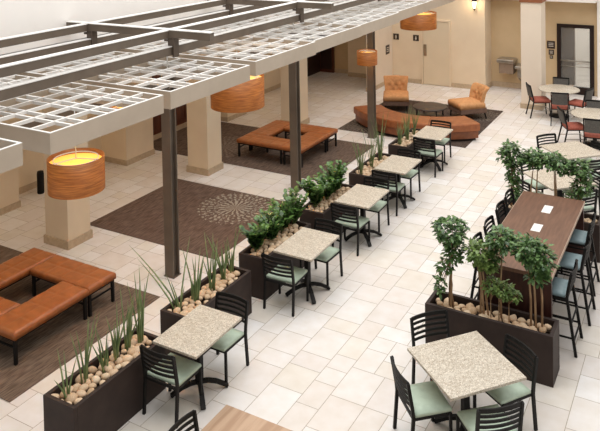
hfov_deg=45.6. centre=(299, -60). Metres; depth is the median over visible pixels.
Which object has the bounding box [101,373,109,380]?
pebble
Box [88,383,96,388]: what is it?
pebble
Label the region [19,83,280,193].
baseboard
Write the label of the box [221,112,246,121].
baseboard
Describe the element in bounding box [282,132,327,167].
leather bench
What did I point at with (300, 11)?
bracket
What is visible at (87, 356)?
plant
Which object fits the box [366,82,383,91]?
baseboard
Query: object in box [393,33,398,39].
restroom sign
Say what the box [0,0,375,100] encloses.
roof beam
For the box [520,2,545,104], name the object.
wall column
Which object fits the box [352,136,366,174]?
plant
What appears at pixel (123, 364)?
pebble
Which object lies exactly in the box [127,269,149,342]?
plant
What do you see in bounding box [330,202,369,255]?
chair
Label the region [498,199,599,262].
planter
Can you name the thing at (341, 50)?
wall
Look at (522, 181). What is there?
chair
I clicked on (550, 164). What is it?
potted tree
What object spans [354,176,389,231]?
chair
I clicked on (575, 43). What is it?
door
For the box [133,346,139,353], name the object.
pebble
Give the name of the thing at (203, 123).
wall column
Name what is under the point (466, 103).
seat cushion
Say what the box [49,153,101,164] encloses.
diffuser
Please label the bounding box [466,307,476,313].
pebble
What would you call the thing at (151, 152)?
baseboard
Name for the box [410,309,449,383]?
chair
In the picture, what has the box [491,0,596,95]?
wall
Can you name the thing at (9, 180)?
wall pier
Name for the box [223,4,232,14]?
bracket
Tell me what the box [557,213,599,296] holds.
bar stool
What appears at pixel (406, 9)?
panel
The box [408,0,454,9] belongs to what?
panel
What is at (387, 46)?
wall sign
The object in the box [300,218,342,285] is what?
chair
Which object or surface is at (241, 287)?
planter
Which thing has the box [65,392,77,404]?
pebble
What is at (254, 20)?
panel
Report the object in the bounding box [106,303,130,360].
plant
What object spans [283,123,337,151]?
leather bench
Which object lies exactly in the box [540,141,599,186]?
cafe table
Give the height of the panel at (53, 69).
0.232 m
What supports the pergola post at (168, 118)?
on the floor
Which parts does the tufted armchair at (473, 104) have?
seat, backrest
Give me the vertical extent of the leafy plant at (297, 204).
0.617 m
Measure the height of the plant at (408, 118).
0.825 m
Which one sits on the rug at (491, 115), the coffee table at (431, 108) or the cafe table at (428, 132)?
the coffee table at (431, 108)
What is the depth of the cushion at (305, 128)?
17.12 m
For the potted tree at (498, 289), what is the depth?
8.62 m
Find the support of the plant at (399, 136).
in the planter at (392, 149)
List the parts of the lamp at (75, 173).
lamp shade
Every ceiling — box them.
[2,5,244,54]
[547,0,596,2]
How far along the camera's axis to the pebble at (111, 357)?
8.07 m
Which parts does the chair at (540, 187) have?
leg, seat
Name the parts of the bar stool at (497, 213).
leg, leg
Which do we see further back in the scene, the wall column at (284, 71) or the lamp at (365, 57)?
the wall column at (284, 71)
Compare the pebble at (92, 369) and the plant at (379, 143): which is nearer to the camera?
the pebble at (92, 369)
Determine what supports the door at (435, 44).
in the wall at (470, 29)
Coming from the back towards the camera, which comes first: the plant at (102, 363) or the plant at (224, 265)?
the plant at (224, 265)
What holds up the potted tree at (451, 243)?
in the planter at (545, 346)
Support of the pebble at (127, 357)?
in the planter at (114, 402)
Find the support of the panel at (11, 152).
on the support beam at (70, 112)
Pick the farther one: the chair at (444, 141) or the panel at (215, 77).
the chair at (444, 141)
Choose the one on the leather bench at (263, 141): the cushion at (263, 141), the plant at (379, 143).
the cushion at (263, 141)
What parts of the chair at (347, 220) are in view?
leg, rail, seat frame, seat, leg, leg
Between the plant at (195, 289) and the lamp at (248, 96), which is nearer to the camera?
the plant at (195, 289)
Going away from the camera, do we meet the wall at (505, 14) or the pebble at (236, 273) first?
the pebble at (236, 273)
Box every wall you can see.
[0,0,245,73]
[17,37,280,187]
[334,19,347,69]
[348,0,490,86]
[366,8,392,84]
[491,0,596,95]
[597,0,599,97]
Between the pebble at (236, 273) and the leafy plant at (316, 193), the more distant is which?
the leafy plant at (316, 193)
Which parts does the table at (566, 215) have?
panel, panel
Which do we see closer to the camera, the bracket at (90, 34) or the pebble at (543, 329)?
the pebble at (543, 329)
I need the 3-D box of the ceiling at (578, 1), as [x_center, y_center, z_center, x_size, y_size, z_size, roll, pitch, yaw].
[7.373,1.643,21.863,3.200,0.340,0.500,0,2,30]
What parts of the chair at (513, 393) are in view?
leg, leg, seat, seat frame, rail, leg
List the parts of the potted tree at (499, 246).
stem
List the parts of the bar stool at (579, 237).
seat frame, seat, leg, leg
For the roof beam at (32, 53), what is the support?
attached to the bracket at (90, 34)
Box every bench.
[0,247,55,290]
[0,281,88,365]
[0,297,19,315]
[29,255,115,316]
[237,133,289,163]
[250,120,289,152]
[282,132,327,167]
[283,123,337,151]
[354,105,479,140]
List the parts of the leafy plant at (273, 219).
stem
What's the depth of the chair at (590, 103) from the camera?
17.59 m
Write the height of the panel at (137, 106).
0.232 m
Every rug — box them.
[0,245,159,402]
[90,179,283,259]
[153,122,374,180]
[338,100,502,147]
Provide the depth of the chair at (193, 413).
6.78 m
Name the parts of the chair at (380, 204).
seat frame, seat, rail, leg, leg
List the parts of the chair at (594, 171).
seat, leg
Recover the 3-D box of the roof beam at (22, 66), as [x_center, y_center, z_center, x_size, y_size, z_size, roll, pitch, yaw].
[-0.199,1.284,14.083,0.120,0.125,19.500,0,2,30]
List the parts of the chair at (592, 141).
seat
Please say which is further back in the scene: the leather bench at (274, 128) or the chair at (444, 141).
the leather bench at (274, 128)
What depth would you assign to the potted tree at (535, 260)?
8.44 m
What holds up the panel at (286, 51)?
on the support beam at (176, 78)
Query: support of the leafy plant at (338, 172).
in the planter at (308, 216)
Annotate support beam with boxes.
[15,85,157,127]
[175,52,259,80]
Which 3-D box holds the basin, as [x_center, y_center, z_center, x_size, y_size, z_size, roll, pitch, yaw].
[6.512,3.752,22.448,0.540,0.120,0.480,0,2,30]
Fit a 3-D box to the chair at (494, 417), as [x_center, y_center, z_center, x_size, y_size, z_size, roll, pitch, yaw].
[1.883,4.846,7.068,0.488,0.801,0.520,-2,2,-13]
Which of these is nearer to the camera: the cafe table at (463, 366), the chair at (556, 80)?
the cafe table at (463, 366)
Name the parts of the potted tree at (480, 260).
stem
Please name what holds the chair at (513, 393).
on the floor
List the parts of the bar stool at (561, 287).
seat, seat frame, leg, rail, leg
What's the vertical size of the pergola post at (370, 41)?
3.460 m
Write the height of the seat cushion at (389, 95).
0.173 m
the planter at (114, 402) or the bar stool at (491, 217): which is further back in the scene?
the bar stool at (491, 217)
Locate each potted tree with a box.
[430,215,469,307]
[464,237,503,315]
[480,276,522,322]
[481,224,518,321]
[495,138,525,205]
[509,231,559,327]
[519,147,550,192]
[539,150,578,195]
[562,158,596,199]
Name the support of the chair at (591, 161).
on the floor
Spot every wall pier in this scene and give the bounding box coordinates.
[0,118,18,208]
[100,76,153,159]
[219,50,241,116]
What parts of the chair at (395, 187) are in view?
rail, seat, leg, leg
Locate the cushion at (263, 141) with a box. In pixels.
[237,133,289,149]
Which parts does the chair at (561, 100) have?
leg, seat, panel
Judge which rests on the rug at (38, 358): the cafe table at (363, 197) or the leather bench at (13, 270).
the leather bench at (13, 270)
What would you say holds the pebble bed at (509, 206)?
on the planter at (596, 233)
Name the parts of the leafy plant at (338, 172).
stem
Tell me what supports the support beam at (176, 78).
attached to the pergola post at (168, 118)
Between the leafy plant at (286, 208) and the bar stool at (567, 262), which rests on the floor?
the bar stool at (567, 262)
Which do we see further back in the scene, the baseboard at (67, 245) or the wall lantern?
the wall lantern
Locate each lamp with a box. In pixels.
[46,100,104,199]
[210,50,264,112]
[357,34,376,65]
[400,11,436,30]
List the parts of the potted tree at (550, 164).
stem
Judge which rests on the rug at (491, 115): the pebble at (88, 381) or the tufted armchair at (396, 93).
the tufted armchair at (396, 93)
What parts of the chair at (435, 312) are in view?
leg, rail, leg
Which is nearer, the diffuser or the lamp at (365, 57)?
the diffuser
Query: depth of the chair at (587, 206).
12.16 m
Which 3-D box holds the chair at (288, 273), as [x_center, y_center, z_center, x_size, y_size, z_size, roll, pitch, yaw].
[-0.213,4.789,10.141,0.488,0.801,0.520,0,2,28]
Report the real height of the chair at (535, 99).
0.892 m
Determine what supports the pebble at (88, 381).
in the planter at (114, 402)
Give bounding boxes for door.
[152,75,186,140]
[307,39,319,75]
[320,22,334,72]
[421,20,450,86]
[557,23,593,95]
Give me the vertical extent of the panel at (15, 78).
0.232 m
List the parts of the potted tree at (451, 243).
stem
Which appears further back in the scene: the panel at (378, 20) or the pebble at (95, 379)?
the panel at (378, 20)
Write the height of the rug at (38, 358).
0.008 m
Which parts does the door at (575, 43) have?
glass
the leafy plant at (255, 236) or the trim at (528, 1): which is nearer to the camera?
the leafy plant at (255, 236)
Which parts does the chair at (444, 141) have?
seat, rail, leg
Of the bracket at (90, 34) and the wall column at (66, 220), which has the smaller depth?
the bracket at (90, 34)
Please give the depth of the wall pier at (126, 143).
16.33 m
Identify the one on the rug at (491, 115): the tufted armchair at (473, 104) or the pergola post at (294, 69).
the tufted armchair at (473, 104)
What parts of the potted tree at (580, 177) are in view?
stem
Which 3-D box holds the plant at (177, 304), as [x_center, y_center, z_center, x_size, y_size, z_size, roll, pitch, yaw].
[-1.831,4.361,9.164,0.771,0.786,1.003,-1,2,-5]
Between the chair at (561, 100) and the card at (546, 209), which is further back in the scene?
the chair at (561, 100)
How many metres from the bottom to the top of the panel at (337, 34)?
0.232 m
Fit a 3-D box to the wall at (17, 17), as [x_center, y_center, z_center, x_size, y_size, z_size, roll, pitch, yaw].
[-2.151,-0.918,15.344,0.200,6.050,20.100,0,2,30]
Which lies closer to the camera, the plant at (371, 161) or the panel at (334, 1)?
the plant at (371, 161)
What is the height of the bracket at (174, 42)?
0.290 m
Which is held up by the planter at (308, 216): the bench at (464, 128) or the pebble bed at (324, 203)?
the pebble bed at (324, 203)
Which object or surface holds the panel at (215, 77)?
on the support beam at (176, 78)
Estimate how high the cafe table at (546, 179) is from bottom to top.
0.747 m
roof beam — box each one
[0,0,225,47]
[0,0,296,64]
[0,0,328,77]
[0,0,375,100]
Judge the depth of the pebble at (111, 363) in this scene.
7.98 m
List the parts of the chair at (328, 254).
leg, seat, seat frame, leg, rail, leg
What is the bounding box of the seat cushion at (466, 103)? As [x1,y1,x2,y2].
[448,97,485,110]
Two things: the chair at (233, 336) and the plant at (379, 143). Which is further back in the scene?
the plant at (379, 143)
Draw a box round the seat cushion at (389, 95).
[383,90,408,101]
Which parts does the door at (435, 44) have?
push plate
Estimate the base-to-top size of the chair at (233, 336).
0.801 m
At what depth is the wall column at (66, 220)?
12.17 m
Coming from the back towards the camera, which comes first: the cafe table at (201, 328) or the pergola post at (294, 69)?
the pergola post at (294, 69)
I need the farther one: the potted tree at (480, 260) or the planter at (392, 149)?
the planter at (392, 149)
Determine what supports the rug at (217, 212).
on the floor
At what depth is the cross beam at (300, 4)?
14.38 m
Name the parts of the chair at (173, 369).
leg, rail, seat frame, seat, leg, leg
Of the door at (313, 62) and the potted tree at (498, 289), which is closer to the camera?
the potted tree at (498, 289)
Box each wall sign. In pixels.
[386,45,389,54]
[547,41,554,48]
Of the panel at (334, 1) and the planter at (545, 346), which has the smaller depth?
the planter at (545, 346)
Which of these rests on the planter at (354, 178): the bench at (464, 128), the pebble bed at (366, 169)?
the pebble bed at (366, 169)
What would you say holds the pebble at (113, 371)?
on the planter at (114, 402)
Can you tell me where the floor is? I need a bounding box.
[0,72,599,430]
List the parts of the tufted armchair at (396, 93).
backrest, seat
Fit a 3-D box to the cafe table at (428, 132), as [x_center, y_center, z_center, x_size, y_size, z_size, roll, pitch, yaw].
[2.926,4.578,15.657,0.625,0.747,0.875,0,2,30]
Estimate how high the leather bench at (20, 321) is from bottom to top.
0.429 m
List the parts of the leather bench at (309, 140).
leg, leg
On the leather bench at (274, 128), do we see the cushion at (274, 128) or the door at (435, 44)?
the cushion at (274, 128)
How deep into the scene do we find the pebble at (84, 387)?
7.57 m
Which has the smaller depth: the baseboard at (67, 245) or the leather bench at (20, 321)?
the leather bench at (20, 321)
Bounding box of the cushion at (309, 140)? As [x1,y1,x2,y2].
[282,132,327,152]
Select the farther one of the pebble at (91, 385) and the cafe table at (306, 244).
the cafe table at (306, 244)
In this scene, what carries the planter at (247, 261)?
on the floor
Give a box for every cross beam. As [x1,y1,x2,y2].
[65,21,214,40]
[207,0,333,9]
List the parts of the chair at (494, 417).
leg, seat frame, leg, rail, leg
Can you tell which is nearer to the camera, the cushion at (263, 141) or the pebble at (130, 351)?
the pebble at (130, 351)
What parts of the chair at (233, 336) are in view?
leg, leg, seat, seat frame, rail, leg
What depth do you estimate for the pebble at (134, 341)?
8.34 m
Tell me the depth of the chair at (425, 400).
7.37 m
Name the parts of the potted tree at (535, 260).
stem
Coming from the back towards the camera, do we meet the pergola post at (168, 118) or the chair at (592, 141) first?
the chair at (592, 141)
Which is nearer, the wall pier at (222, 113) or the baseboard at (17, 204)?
the baseboard at (17, 204)
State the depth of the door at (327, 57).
25.38 m
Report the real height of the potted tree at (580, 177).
1.057 m
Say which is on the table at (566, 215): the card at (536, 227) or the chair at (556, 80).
the card at (536, 227)
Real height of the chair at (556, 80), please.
0.892 m
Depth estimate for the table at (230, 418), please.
7.79 m
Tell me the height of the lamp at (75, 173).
1.137 m
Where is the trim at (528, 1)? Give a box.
[519,0,546,2]
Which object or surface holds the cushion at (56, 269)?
on the leather bench at (56, 269)
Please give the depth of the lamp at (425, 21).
20.09 m
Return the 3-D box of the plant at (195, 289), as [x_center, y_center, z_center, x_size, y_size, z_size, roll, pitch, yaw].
[-1.369,4.384,9.319,0.279,0.706,0.263,-2,2,-21]
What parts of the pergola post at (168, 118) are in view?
plate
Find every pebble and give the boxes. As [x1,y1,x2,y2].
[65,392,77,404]
[74,397,82,404]
[75,373,83,383]
[76,390,86,397]
[78,384,88,390]
[83,378,90,384]
[88,366,97,373]
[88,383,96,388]
[91,375,100,383]
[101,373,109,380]
[104,364,112,372]
[106,361,114,368]
[109,354,114,361]
[109,369,118,376]
[114,357,122,364]
[121,361,128,367]
[122,354,132,361]
[127,348,134,355]
[131,338,137,345]
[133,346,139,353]
[173,307,179,312]
[179,310,187,314]
[226,273,234,278]
[233,270,239,276]
[465,303,473,308]
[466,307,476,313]
[510,314,516,321]
[517,317,525,323]
[526,319,533,325]
[539,326,546,332]
[544,324,551,330]
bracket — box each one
[84,31,97,44]
[164,38,178,57]
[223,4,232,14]
[292,8,303,22]
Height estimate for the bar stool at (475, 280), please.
1.043 m
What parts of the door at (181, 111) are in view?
panel, sill, panel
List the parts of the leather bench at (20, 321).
leg, frame, leg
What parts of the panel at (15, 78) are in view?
frame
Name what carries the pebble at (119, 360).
in the planter at (114, 402)
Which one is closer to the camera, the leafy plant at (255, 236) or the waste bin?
the leafy plant at (255, 236)
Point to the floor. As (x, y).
(327, 366)
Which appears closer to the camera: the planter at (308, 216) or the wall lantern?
the planter at (308, 216)
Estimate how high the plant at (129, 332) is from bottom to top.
0.776 m
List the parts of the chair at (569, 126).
leg, panel, leg, seat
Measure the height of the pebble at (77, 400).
0.072 m
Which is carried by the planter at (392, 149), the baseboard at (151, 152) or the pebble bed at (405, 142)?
the pebble bed at (405, 142)
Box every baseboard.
[0,200,20,214]
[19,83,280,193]
[105,149,154,165]
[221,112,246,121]
[335,68,597,96]
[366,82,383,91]
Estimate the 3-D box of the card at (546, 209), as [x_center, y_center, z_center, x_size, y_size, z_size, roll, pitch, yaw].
[3.724,4.042,10.741,0.126,0.003,0.290,0,2,30]
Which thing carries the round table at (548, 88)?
on the floor
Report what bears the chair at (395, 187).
on the floor
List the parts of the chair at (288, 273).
leg, rail, seat frame, seat, leg, leg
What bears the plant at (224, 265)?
in the planter at (241, 287)
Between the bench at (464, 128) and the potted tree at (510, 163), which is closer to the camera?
the potted tree at (510, 163)
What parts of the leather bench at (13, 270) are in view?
frame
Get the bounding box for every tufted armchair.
[383,75,408,111]
[448,82,489,118]
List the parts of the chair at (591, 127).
leg, rail, seat, panel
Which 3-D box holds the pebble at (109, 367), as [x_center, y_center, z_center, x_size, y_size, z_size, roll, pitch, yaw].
[-2.124,4.740,7.902,0.100,0.084,0.102,-1,2,-11]
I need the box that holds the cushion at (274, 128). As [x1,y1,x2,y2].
[250,120,289,136]
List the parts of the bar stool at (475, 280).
leg, rail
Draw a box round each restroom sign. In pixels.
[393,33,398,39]
[413,35,418,40]
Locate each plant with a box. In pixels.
[54,349,76,400]
[70,313,99,384]
[90,329,107,372]
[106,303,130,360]
[120,290,140,353]
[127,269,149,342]
[129,238,189,311]
[182,249,203,305]
[202,233,218,290]
[205,233,230,279]
[224,223,241,272]
[239,221,268,251]
[254,206,283,239]
[266,196,297,233]
[280,185,308,223]
[296,176,330,206]
[312,172,339,199]
[319,160,350,192]
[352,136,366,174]
[361,127,377,167]
[370,111,388,160]
[395,119,408,143]
[400,108,410,139]
[410,107,419,134]
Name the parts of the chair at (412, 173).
rail, seat, leg, leg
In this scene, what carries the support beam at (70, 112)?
attached to the pergola post at (168, 118)
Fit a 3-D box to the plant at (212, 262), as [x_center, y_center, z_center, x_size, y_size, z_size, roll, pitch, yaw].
[-1.234,4.337,9.602,0.269,0.777,0.149,0,2,38]
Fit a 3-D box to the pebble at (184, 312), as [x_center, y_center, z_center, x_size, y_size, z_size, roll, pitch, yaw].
[-1.472,4.715,9.003,0.116,0.082,0.130,0,2,26]
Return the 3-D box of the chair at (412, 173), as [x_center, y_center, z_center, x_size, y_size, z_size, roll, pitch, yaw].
[2.087,4.617,14.196,0.488,0.801,0.520,0,2,32]
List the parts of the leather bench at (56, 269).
leg, frame, leg, leg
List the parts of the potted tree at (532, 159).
stem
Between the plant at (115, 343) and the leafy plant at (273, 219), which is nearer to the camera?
the plant at (115, 343)
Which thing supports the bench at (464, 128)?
on the rug at (491, 115)
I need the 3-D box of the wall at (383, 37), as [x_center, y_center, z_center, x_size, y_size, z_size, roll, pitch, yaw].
[2.521,0.226,23.066,0.150,9.000,1.750,0,2,30]
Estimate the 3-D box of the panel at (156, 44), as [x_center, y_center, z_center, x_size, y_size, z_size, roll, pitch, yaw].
[-2.394,1.947,13.135,1.580,0.232,1.940,0,2,30]
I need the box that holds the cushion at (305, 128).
[283,123,337,137]
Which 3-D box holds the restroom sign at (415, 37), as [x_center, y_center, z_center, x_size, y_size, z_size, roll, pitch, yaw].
[3.811,3.191,23.449,0.200,0.200,0.018,0,2,30]
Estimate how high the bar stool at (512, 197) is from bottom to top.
1.043 m
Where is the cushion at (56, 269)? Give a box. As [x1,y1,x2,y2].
[29,255,115,294]
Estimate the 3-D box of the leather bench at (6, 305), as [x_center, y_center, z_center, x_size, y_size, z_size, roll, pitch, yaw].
[-4.385,5.061,9.621,1.220,0.429,0.520,0,2,30]
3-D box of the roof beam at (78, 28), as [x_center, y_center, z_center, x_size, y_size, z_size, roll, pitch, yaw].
[-1.689,1.285,14.941,0.120,0.125,19.500,0,2,30]
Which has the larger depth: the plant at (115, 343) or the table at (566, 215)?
the table at (566, 215)
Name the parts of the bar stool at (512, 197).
leg, leg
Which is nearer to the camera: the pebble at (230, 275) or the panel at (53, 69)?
the pebble at (230, 275)
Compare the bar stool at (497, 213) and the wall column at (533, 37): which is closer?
the bar stool at (497, 213)
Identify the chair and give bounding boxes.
[139,344,202,428]
[168,410,198,430]
[194,291,248,382]
[261,253,308,316]
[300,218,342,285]
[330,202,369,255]
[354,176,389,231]
[371,169,405,215]
[388,148,420,198]
[390,355,452,430]
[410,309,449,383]
[413,137,442,177]
[425,120,451,160]
[456,400,524,430]
[473,334,538,430]
[515,177,542,199]
[520,165,547,192]
[525,82,550,118]
[536,133,556,160]
[550,92,568,125]
[553,77,569,108]
[557,106,587,145]
[562,166,599,214]
[566,87,593,119]
[571,189,597,214]
[576,140,599,189]
[576,159,599,189]
[583,118,599,143]
[585,99,599,108]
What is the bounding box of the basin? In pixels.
[497,56,516,63]
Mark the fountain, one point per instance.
(507, 65)
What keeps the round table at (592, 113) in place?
on the floor
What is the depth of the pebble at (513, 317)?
8.70 m
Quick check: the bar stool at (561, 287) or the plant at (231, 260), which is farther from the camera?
the plant at (231, 260)
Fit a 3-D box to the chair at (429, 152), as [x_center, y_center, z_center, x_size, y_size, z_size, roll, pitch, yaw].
[2.746,4.570,15.287,0.488,0.801,0.520,0,2,32]
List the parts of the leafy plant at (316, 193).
stem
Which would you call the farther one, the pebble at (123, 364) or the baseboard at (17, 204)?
the baseboard at (17, 204)
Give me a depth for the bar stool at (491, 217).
10.48 m
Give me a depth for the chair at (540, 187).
13.45 m
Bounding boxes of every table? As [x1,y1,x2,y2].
[152,304,241,409]
[201,404,291,430]
[273,227,338,303]
[335,184,388,246]
[374,155,421,208]
[407,331,526,430]
[412,126,452,170]
[413,102,446,116]
[479,191,584,317]
[523,169,596,196]
[538,84,579,118]
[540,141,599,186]
[571,108,599,147]
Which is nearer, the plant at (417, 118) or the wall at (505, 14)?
the plant at (417, 118)
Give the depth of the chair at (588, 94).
18.75 m
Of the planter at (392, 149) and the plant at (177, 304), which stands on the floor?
the planter at (392, 149)
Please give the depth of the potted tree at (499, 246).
8.67 m
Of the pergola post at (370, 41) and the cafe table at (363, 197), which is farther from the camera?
the pergola post at (370, 41)
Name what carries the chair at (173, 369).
on the floor
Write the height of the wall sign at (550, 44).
0.240 m
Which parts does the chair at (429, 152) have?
leg, rail, seat, seat frame, leg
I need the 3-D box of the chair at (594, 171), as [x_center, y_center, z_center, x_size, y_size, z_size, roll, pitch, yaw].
[5.139,4.598,12.971,0.520,0.801,0.488,-2,2,-25]
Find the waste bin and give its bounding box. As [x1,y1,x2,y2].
[37,170,43,193]
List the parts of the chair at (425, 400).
leg, rail, leg, seat frame, seat, leg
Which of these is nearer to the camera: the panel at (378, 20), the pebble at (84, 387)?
the pebble at (84, 387)
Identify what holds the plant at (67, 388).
in the planter at (114, 402)
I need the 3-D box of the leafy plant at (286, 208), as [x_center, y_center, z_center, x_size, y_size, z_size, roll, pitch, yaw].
[-0.308,4.365,11.292,0.492,0.580,0.490,-1,2,11]
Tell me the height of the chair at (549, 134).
0.801 m
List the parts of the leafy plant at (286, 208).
stem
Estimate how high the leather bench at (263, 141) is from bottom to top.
0.429 m
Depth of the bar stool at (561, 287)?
8.98 m
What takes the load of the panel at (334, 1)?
attached to the wall at (17, 17)
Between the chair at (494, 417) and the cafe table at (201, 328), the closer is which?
the chair at (494, 417)
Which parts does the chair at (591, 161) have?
rail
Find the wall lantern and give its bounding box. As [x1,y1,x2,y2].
[472,0,476,10]
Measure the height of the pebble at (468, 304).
0.080 m
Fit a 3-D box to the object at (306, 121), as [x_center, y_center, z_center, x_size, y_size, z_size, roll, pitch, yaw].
[-0.137,4.834,19.105,0.600,0.140,0.550,0,2,30]
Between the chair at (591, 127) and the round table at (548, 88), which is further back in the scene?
the round table at (548, 88)
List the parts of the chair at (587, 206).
seat, leg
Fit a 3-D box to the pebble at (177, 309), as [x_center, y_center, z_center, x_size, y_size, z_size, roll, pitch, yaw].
[-1.559,4.693,9.051,0.103,0.076,0.097,-1,2,8]
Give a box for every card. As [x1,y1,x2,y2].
[531,223,542,231]
[541,205,552,213]
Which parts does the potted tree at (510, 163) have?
stem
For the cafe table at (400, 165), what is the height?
0.747 m
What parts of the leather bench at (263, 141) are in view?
frame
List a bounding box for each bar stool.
[470,232,482,299]
[483,215,495,239]
[495,200,506,224]
[504,188,515,214]
[552,235,595,325]
[552,259,582,357]
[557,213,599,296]
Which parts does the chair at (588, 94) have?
seat, panel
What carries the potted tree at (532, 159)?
in the planter at (596, 233)
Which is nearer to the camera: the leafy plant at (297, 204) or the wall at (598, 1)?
the leafy plant at (297, 204)
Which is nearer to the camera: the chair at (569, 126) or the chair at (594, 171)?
the chair at (594, 171)
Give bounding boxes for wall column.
[42,100,89,240]
[186,56,221,168]
[280,34,307,120]
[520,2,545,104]
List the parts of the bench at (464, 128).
seat, seat, seat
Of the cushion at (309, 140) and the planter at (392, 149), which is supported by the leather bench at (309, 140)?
the cushion at (309, 140)
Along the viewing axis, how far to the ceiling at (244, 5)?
12.54 m
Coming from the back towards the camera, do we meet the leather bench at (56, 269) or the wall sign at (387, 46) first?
the wall sign at (387, 46)
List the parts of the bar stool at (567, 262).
seat, seat frame, leg, rail, leg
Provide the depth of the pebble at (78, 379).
7.70 m
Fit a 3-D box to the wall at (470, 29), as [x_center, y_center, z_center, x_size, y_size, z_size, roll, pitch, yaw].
[3.888,0.176,23.807,4.780,9.000,0.900,0,2,30]
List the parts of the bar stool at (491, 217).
rail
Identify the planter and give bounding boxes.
[43,328,165,430]
[160,264,251,360]
[239,220,310,299]
[299,183,358,235]
[349,152,394,199]
[388,128,429,168]
[425,290,559,387]
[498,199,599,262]
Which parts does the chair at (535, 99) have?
panel, leg, seat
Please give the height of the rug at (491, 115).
0.008 m
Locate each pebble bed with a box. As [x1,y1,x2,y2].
[306,187,350,212]
[355,155,387,175]
[392,130,418,146]
[505,205,597,222]
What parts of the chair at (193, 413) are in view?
leg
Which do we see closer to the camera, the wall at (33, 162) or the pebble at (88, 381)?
the pebble at (88, 381)
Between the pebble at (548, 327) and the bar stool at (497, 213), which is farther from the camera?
the bar stool at (497, 213)
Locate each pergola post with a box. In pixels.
[160,57,180,278]
[288,23,301,190]
[366,2,376,138]
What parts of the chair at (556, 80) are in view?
panel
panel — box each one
[0,74,36,86]
[0,82,163,154]
[0,138,22,173]
[16,51,133,82]
[79,57,249,109]
[117,39,189,56]
[172,36,315,75]
[202,18,270,33]
[246,21,360,52]
[256,8,311,18]
[304,9,398,35]
[325,0,347,3]
[346,0,428,20]
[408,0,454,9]
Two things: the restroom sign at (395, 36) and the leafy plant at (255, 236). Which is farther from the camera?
the restroom sign at (395, 36)
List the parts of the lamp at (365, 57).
lamp shade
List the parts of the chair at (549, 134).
rail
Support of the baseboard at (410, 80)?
attached to the wall at (470, 29)
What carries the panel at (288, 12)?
attached to the wall at (17, 17)
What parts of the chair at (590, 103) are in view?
panel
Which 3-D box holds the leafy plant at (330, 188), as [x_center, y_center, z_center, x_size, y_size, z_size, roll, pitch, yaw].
[0.456,4.367,12.520,0.523,0.470,0.460,0,2,30]
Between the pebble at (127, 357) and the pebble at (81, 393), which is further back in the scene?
the pebble at (127, 357)
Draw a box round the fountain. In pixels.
[497,56,520,79]
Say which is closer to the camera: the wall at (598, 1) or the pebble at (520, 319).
the pebble at (520, 319)
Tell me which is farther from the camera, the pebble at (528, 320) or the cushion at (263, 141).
the cushion at (263, 141)
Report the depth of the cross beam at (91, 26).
11.13 m
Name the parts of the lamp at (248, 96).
lamp shade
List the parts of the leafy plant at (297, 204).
stem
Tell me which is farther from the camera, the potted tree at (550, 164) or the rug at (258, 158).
the rug at (258, 158)
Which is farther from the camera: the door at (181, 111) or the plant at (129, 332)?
the door at (181, 111)

